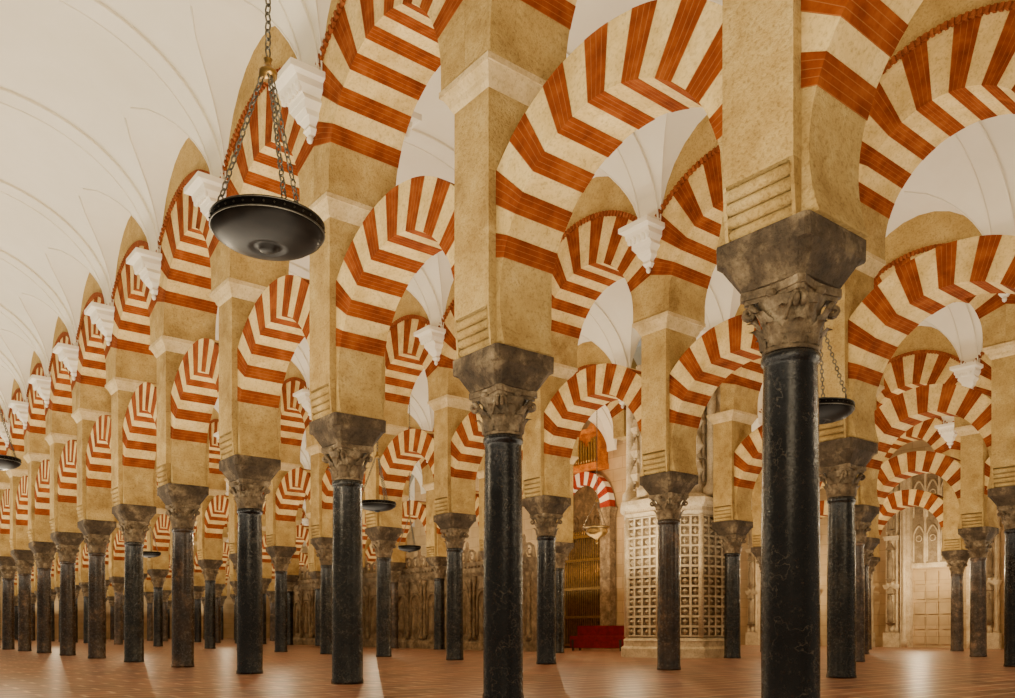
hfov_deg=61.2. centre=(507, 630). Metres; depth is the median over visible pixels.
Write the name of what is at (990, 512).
arch
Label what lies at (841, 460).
column
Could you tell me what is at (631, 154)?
trim
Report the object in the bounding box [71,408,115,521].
pier
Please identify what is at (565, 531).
pier
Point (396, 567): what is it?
column
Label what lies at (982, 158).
trim
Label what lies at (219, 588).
column
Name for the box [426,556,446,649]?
column
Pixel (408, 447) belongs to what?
arch
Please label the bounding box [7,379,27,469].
round arch
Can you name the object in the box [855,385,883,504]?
pier
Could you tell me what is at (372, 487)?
pier
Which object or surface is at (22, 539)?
arch
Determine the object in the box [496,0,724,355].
arch
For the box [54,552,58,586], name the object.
pier
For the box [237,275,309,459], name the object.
arch
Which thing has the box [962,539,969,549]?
arch
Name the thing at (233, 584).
column
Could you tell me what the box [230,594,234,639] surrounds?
column
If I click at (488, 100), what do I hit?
pier
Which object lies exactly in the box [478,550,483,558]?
column
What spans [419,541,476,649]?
screen
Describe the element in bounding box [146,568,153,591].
arch
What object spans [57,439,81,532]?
arch
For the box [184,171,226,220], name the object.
corbel
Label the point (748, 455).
arch
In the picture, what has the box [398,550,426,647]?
screen
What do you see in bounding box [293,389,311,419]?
corbel
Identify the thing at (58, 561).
arch
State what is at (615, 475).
wall
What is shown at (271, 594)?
column
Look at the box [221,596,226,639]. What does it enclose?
column
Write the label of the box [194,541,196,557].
pier
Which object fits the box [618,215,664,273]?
corbel
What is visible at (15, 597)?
column
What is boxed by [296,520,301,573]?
pier
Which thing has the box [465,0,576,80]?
round arch
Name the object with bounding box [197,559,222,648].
column
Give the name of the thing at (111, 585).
arch
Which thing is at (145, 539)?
arch
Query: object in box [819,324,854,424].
lamp
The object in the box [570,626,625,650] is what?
bench
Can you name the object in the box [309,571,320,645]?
column
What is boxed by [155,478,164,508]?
round arch
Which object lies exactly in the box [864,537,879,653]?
column
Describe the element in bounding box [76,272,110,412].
round arch
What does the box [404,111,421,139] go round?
corbel
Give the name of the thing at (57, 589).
column
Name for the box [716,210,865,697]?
column
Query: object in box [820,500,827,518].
arch
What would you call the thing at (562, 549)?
column
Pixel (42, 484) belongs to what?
arch
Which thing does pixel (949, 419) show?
trim
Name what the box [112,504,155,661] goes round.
column
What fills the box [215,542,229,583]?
arch
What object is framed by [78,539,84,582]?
pier
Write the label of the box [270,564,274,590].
arch
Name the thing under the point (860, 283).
pier
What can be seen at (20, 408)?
corbel
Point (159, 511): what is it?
pier
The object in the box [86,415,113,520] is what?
arch
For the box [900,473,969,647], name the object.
portal
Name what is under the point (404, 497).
pier
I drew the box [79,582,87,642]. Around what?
column
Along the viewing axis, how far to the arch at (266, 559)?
43.22 m
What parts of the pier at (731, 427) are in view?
cornice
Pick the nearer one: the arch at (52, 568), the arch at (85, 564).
the arch at (85, 564)
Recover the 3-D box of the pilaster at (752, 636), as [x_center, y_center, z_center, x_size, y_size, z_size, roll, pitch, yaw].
[11.648,-2.783,40.746,0.570,6.900,0.840,0,0,-39]
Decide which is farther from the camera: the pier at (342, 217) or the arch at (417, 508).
the arch at (417, 508)
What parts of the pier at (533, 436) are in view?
cornice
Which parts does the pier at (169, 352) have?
cornice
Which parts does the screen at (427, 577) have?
cornice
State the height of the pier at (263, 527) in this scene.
2.620 m
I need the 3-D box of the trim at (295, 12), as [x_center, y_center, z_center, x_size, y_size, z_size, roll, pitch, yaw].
[-21.370,-7.785,30.297,5.178,2.116,80.436,0,0,-39]
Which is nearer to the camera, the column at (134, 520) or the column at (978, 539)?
the column at (134, 520)
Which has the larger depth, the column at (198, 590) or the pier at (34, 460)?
the column at (198, 590)
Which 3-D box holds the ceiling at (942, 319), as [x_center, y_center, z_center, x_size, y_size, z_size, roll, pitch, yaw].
[-7.083,-7.783,41.686,5.127,2.100,80.000,0,0,-39]
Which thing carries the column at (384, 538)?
on the floor
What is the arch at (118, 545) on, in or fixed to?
on the column
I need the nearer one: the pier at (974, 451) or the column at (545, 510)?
the column at (545, 510)
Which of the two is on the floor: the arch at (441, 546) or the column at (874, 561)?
the column at (874, 561)
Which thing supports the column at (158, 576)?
on the floor
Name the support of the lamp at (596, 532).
hanging from the ceiling at (942, 319)
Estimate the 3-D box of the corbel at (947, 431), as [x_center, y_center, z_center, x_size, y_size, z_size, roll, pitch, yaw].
[14.505,-6.388,28.203,0.630,0.750,0.640,0,0,-39]
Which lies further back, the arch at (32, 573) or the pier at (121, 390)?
the arch at (32, 573)
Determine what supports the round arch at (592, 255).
on the pier at (665, 336)
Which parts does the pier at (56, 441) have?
cornice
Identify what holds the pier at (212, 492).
on the column at (209, 567)
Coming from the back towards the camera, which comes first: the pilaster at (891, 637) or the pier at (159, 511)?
the pier at (159, 511)
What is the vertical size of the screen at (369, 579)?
3.900 m
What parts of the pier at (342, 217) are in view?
cornice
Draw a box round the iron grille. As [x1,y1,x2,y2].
[564,531,599,645]
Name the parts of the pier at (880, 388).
cornice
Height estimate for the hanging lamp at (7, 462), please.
6.353 m
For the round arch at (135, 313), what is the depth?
17.68 m
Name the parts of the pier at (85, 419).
cornice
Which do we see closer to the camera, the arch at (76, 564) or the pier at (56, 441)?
the pier at (56, 441)
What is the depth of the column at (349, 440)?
10.75 m
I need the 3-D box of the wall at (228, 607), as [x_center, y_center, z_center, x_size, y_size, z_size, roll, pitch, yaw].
[-35.523,-4.333,71.128,36.323,10.000,0.300,0,0,-39]
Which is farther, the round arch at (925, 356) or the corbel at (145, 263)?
the round arch at (925, 356)
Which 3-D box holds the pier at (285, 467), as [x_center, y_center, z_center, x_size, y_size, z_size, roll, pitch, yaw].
[-7.198,-3.973,27.271,0.980,2.620,0.800,0,0,-39]
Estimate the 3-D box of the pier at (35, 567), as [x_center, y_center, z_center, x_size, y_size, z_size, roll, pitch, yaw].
[-31.135,-3.973,57.297,0.980,2.620,0.800,0,0,-39]
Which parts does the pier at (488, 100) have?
cornice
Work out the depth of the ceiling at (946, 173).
16.19 m
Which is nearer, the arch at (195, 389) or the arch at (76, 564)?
the arch at (195, 389)
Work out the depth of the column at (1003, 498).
15.94 m
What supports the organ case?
on the portal at (590, 567)
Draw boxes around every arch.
[0,405,9,482]
[0,489,11,556]
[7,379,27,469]
[14,572,16,595]
[16,475,29,549]
[25,351,49,453]
[31,566,33,592]
[35,459,52,541]
[48,316,76,435]
[51,560,54,588]
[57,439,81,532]
[57,556,59,586]
[75,553,78,584]
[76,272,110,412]
[82,543,88,581]
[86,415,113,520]
[105,543,108,579]
[110,583,114,595]
[111,216,156,383]
[113,530,124,576]
[122,382,156,505]
[143,532,146,572]
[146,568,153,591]
[153,514,169,569]
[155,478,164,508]
[156,138,219,341]
[163,554,171,589]
[171,338,218,486]
[193,514,196,542]
[194,552,204,585]
[204,495,228,559]
[208,408,225,489]
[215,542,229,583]
[219,26,313,286]
[221,565,229,595]
[223,494,228,537]
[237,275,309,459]
[237,492,265,530]
[262,509,265,525]
[262,534,271,577]
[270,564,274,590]
[275,468,310,546]
[279,361,311,464]
[287,525,308,574]
[296,462,309,519]
[298,552,307,580]
[300,508,307,547]
[312,435,317,444]
[314,0,464,206]
[316,552,320,570]
[322,463,364,537]
[336,176,456,419]
[362,511,367,566]
[365,543,375,572]
[379,429,434,527]
[384,289,437,426]
[391,500,426,562]
[402,414,428,495]
[429,427,481,482]
[437,491,479,556]
[438,280,469,398]
[451,405,523,514]
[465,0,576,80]
[482,453,484,469]
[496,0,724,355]
[544,363,642,497]
[550,176,650,367]
[571,341,636,456]
[650,115,722,322]
[669,314,761,474]
[720,304,762,414]
[734,425,761,521]
[801,0,922,237]
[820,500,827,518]
[848,235,1014,442]
[859,0,1014,259]
[860,384,991,506]
[865,451,960,538]
[873,489,943,556]
[874,211,1005,385]
[877,326,969,427]
[882,417,950,463]
[951,421,960,459]
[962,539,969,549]
[970,351,990,424]
[984,457,999,527]
[1006,294,1014,341]
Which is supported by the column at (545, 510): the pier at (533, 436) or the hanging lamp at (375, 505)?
the pier at (533, 436)
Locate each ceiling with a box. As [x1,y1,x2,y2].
[0,0,330,409]
[214,0,721,411]
[226,114,1014,489]
[303,303,982,507]
[407,416,942,500]
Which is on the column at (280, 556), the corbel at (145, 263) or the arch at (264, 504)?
the arch at (264, 504)
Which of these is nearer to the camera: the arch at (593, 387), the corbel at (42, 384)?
the arch at (593, 387)
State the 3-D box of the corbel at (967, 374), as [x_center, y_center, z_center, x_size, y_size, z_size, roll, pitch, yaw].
[11.768,-6.388,21.929,0.630,0.750,0.640,0,0,-39]
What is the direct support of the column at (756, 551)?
on the floor
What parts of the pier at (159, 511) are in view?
cornice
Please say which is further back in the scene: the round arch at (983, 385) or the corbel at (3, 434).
the corbel at (3, 434)
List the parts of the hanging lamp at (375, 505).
chain, dish, chain, chain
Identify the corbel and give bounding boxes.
[0,422,9,446]
[8,400,28,428]
[28,374,50,407]
[52,343,78,380]
[84,301,114,345]
[126,247,161,299]
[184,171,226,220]
[213,431,218,440]
[269,57,324,143]
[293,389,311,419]
[302,518,308,525]
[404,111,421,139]
[414,325,445,364]
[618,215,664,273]
[618,399,624,408]
[751,412,761,431]
[934,422,956,447]
[949,361,982,388]
[998,293,1009,302]
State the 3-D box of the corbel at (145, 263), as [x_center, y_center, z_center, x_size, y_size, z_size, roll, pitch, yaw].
[-6.496,-6.388,15.553,0.630,0.750,0.640,0,0,-39]
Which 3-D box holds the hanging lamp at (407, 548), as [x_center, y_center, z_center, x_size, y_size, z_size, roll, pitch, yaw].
[-3.080,-5.646,26.959,0.721,6.343,0.720,0,0,4]
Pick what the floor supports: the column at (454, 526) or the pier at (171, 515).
the column at (454, 526)
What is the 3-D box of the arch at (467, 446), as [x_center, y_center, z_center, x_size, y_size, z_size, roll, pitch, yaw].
[-0.217,-3.773,18.513,0.612,2.219,2.648,0,0,-39]
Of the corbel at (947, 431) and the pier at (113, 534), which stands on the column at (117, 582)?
the pier at (113, 534)
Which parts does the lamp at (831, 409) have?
chain, chain, dish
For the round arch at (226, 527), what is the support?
on the pier at (224, 538)
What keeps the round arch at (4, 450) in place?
on the pier at (3, 486)
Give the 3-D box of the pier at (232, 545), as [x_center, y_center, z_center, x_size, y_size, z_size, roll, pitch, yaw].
[-9.193,-3.973,29.773,0.980,2.620,0.800,0,0,-39]
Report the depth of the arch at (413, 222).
10.14 m
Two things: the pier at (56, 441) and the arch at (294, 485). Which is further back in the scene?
the arch at (294, 485)
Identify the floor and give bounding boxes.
[0,638,1014,697]
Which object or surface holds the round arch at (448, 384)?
on the pier at (533, 436)
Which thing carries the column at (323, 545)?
on the floor
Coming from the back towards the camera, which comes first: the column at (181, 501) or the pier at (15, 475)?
the pier at (15, 475)
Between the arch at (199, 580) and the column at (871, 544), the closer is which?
the column at (871, 544)
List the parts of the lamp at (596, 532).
suspension chain, dish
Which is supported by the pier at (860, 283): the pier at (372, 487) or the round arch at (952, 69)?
the round arch at (952, 69)
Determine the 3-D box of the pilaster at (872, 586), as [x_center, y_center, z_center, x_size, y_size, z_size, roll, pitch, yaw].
[15.139,-2.783,36.367,0.570,6.900,0.840,0,0,-39]
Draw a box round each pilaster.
[745,499,760,644]
[871,575,874,646]
[882,483,899,646]
[986,510,1002,648]
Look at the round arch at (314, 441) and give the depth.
24.42 m
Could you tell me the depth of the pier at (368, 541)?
47.01 m
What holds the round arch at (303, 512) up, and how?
on the pier
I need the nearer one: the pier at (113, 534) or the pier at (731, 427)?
the pier at (731, 427)
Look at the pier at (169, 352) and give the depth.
15.57 m
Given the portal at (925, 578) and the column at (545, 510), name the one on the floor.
the column at (545, 510)
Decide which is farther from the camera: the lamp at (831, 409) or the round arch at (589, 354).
the round arch at (589, 354)
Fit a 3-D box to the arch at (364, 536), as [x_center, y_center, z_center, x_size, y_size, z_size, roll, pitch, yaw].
[-5.459,-3.773,34.796,0.612,2.219,2.648,0,0,-39]
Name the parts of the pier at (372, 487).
cornice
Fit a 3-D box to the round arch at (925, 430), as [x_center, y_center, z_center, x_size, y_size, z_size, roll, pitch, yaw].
[13.977,-6.778,29.828,1.020,2.990,3.198,0,0,-39]
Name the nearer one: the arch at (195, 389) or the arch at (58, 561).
the arch at (195, 389)
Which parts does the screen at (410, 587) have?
cornice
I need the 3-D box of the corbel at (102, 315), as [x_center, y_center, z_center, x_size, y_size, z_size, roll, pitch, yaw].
[-8.491,-6.388,18.056,0.630,0.750,0.640,0,0,-39]
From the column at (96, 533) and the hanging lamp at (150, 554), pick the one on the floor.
the column at (96, 533)
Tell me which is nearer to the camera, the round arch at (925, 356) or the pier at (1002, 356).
the pier at (1002, 356)
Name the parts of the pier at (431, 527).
cornice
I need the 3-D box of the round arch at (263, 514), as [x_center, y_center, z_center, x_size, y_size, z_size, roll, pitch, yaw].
[-11.444,-6.778,42.302,1.020,2.990,3.198,0,0,-39]
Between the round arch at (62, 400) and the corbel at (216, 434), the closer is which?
the round arch at (62, 400)
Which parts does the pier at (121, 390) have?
cornice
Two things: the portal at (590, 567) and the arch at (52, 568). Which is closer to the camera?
the portal at (590, 567)
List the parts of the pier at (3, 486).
cornice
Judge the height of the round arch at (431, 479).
2.990 m
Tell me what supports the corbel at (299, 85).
attached to the round arch at (379, 57)
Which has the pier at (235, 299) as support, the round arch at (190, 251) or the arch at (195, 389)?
the round arch at (190, 251)
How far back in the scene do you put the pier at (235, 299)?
13.08 m
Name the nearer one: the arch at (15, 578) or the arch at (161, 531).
the arch at (161, 531)
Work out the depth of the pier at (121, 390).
18.07 m
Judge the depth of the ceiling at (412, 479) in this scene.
45.87 m
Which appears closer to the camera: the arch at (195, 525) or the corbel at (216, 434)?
the corbel at (216, 434)
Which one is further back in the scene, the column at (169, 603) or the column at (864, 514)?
the column at (169, 603)
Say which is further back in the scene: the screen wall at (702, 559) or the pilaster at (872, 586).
the pilaster at (872, 586)
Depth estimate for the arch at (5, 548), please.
30.44 m
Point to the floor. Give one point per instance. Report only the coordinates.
(302, 671)
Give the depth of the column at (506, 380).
8.25 m
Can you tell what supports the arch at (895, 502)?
on the column at (957, 560)
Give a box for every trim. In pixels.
[0,0,322,422]
[216,52,667,412]
[225,121,1014,495]
[228,302,982,535]
[408,416,953,500]
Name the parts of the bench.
seat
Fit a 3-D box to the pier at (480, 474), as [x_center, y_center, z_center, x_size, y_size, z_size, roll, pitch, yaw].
[-0.472,-3.973,28.540,0.980,2.620,0.800,0,0,-39]
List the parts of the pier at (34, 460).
cornice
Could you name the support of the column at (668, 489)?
on the floor
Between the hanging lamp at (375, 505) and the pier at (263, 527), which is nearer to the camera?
the hanging lamp at (375, 505)
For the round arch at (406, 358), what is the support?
on the pier at (372, 487)
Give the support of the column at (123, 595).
on the floor
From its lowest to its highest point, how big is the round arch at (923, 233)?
2.990 m
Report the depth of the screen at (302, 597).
41.18 m
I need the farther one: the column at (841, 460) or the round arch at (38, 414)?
the round arch at (38, 414)
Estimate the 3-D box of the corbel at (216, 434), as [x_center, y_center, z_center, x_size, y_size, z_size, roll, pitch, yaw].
[-9.662,-6.388,29.399,0.630,0.750,0.640,0,0,-39]
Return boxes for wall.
[0,562,269,638]
[301,440,1004,648]
[415,420,637,648]
[620,365,724,657]
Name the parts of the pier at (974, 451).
cornice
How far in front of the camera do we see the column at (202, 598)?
67.17 m
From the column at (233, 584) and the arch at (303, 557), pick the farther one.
the arch at (303, 557)
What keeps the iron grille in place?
attached to the portal at (590, 567)
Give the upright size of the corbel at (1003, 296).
0.750 m
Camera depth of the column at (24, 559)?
28.27 m
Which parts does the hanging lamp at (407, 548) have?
suspension chain, dish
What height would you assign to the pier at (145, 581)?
2.620 m
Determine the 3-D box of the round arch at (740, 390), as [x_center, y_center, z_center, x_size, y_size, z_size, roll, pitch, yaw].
[6.509,-6.778,19.783,1.020,2.990,3.198,0,0,-39]
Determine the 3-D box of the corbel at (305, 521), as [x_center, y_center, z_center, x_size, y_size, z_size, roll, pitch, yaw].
[-12.168,-6.388,51.956,0.630,0.750,0.640,0,0,-39]
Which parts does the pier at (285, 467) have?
cornice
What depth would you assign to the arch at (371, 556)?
46.65 m
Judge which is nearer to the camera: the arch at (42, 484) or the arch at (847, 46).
the arch at (847, 46)
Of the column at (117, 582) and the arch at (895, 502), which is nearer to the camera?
the arch at (895, 502)
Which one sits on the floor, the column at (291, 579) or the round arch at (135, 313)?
the column at (291, 579)
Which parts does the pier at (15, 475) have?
cornice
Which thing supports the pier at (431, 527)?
on the column at (438, 564)
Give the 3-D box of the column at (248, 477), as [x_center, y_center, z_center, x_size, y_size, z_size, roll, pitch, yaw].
[-4.032,-0.998,13.425,0.730,3.330,0.730,0,0,-39]
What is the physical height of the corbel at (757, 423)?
0.750 m
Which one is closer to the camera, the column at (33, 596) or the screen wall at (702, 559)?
the screen wall at (702, 559)
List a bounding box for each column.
[0,556,16,649]
[10,549,34,650]
[14,596,17,639]
[28,541,56,652]
[31,593,36,640]
[50,531,83,655]
[51,589,56,640]
[54,587,59,641]
[75,585,80,642]
[77,519,116,658]
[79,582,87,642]
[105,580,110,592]
[107,596,114,639]
[109,576,123,644]
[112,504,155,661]
[123,595,123,639]
[144,592,153,640]
[147,569,168,645]
[157,483,208,666]
[163,590,171,640]
[167,600,171,638]
[194,586,204,641]
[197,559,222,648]
[201,597,204,639]
[215,584,225,642]
[219,454,280,673]
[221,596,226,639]
[229,553,236,649]
[230,581,236,642]
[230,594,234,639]
[263,578,271,643]
[266,546,295,651]
[266,591,274,640]
[287,575,298,644]
[309,412,385,683]
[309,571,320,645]
[310,537,331,653]
[365,526,402,656]
[391,562,405,647]
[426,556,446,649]
[433,512,475,659]
[453,343,553,697]
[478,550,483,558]
[522,495,570,664]
[555,542,573,652]
[640,471,697,669]
[712,520,752,657]
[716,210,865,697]
[751,547,760,651]
[819,437,877,677]
[855,504,878,661]
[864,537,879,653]
[869,557,879,649]
[941,550,969,650]
[958,526,998,656]
[987,486,1014,666]
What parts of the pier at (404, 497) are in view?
cornice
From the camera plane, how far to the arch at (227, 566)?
64.30 m
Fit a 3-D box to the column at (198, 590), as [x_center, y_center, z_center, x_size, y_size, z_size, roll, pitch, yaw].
[-18.425,-0.998,51.060,0.730,3.330,0.730,0,0,-39]
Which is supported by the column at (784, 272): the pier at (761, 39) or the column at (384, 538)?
the pier at (761, 39)
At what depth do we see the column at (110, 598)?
65.89 m
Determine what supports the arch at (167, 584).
on the column
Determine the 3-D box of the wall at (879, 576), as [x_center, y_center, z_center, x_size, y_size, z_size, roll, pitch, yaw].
[4.231,-4.333,50.635,0.300,10.000,81.911,0,0,-39]
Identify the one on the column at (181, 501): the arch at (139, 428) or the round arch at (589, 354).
the arch at (139, 428)
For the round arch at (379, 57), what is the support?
on the pier at (488, 100)
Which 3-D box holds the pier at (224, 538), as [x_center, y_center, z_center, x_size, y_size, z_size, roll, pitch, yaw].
[-16.430,-3.973,48.558,0.980,2.620,0.800,0,0,-39]
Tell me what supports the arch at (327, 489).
on the column at (384, 538)
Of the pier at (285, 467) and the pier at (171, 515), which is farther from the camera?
the pier at (171, 515)
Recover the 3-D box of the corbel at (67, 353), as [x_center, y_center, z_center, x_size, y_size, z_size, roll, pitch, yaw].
[-10.486,-6.388,20.558,0.630,0.750,0.640,0,0,-39]
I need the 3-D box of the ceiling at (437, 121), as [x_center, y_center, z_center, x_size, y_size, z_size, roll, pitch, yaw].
[-16.586,-7.783,34.110,5.231,2.100,80.000,0,0,-39]
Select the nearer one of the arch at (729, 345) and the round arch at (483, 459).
the arch at (729, 345)
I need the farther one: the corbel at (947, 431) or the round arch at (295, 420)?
the corbel at (947, 431)
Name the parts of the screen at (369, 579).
cornice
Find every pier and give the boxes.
[0,482,9,507]
[6,469,27,549]
[23,452,49,542]
[34,561,36,590]
[45,432,76,532]
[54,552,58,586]
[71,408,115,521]
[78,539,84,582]
[105,377,156,506]
[108,523,119,576]
[144,579,146,591]
[147,508,169,569]
[149,335,209,486]
[170,515,193,564]
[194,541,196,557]
[197,489,226,559]
[210,277,280,459]
[223,537,227,580]
[224,478,236,553]
[227,532,234,580]
[262,526,271,576]
[266,462,300,546]
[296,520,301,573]
[305,443,330,538]
[305,512,315,571]
[308,191,384,420]
[365,424,407,527]
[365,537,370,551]
[402,495,409,555]
[422,482,436,556]
[427,394,480,514]
[439,50,551,358]
[477,470,483,550]
[523,362,577,497]
[555,456,578,542]
[632,311,705,475]
[706,409,757,521]
[722,0,800,243]
[752,470,761,546]
[818,251,885,442]
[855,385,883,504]
[942,478,961,550]
[954,425,988,527]
[982,340,1014,487]
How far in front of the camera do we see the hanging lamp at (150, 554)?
27.75 m
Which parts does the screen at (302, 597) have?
cornice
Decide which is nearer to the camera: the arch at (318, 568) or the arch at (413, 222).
the arch at (413, 222)
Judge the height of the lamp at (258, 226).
6.403 m
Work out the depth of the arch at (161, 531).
36.79 m
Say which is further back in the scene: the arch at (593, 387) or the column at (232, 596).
the column at (232, 596)
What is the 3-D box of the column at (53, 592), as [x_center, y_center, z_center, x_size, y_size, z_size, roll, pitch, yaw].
[-29.141,-0.998,54.795,0.730,3.330,0.730,0,0,-39]
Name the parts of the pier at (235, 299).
cornice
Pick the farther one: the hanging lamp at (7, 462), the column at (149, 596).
the column at (149, 596)
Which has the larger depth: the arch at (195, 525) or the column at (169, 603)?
the column at (169, 603)
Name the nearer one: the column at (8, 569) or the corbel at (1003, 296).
the corbel at (1003, 296)
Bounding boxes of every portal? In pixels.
[564,472,617,648]
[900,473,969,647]
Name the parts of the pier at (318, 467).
cornice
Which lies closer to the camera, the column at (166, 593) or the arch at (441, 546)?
the arch at (441, 546)
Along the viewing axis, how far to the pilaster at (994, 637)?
32.28 m
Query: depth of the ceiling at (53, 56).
14.07 m
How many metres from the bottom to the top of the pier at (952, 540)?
2.620 m
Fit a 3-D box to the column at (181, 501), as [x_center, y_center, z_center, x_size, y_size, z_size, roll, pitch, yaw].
[-6.027,-0.998,15.928,0.730,3.330,0.730,0,0,-39]
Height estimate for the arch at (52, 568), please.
2.219 m
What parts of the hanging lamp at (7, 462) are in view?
chain, dish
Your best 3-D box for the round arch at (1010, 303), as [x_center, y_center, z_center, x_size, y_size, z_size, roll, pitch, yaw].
[10.499,-6.778,14.778,1.020,2.990,3.198,0,0,-39]
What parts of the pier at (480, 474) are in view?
cornice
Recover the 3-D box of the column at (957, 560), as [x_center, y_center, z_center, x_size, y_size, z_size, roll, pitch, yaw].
[14.974,-0.998,28.577,0.730,3.330,0.730,0,0,-39]
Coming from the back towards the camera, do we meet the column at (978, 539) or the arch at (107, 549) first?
the arch at (107, 549)
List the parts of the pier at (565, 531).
cornice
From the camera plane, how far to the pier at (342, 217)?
10.57 m
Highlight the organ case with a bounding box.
[573,422,608,475]
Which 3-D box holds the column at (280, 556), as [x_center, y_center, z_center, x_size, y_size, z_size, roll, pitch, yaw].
[-7.198,-0.998,27.271,0.730,3.330,0.730,0,0,-39]
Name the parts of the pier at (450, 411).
cornice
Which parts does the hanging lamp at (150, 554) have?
dish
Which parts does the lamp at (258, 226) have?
chain, dish, suspension chain, chain, chain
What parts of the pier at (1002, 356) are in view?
cornice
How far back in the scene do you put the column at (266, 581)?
43.42 m
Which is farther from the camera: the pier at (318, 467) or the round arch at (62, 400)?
the pier at (318, 467)
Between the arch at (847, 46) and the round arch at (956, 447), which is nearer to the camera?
the arch at (847, 46)
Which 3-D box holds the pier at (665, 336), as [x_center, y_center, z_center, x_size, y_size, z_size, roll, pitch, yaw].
[2.775,-3.973,14.760,0.980,2.620,0.800,0,0,-39]
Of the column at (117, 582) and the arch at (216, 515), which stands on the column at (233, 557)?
the arch at (216, 515)
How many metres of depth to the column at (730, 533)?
20.86 m
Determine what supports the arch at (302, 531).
on the column at (315, 575)
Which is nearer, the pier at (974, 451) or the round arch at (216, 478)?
the pier at (974, 451)
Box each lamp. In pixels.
[0,410,21,469]
[143,522,160,557]
[208,0,325,260]
[362,442,395,511]
[398,401,420,551]
[583,410,610,543]
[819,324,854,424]
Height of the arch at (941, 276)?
2.219 m
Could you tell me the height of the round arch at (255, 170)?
2.990 m
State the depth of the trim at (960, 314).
21.98 m
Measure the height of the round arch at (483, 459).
2.990 m
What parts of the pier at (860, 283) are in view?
cornice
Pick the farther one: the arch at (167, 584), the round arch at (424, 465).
the arch at (167, 584)
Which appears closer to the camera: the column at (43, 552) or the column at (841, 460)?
the column at (841, 460)
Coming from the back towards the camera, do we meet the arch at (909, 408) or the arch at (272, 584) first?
the arch at (272, 584)
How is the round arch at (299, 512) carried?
on the pier at (298, 522)
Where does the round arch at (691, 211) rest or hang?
on the pier at (860, 283)
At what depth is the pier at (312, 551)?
38.33 m
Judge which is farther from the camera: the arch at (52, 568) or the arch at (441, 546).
the arch at (52, 568)
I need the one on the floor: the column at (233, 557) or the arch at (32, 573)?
the column at (233, 557)
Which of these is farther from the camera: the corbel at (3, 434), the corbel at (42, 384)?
the corbel at (3, 434)
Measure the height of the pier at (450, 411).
2.620 m
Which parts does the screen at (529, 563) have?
cornice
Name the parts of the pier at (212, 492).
cornice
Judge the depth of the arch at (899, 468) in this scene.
23.36 m
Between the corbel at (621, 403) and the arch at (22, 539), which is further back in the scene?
the arch at (22, 539)
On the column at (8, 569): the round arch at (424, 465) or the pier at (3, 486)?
the pier at (3, 486)
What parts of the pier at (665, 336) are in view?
cornice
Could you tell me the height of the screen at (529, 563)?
3.900 m
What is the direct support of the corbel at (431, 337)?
attached to the round arch at (406, 358)
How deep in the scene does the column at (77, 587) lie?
49.72 m
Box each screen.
[293,565,311,644]
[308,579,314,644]
[363,556,376,646]
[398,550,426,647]
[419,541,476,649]
[469,534,536,651]
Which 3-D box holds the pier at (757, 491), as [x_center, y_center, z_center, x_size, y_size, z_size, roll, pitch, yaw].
[8.248,-3.973,27.308,0.980,2.620,0.800,0,0,-39]

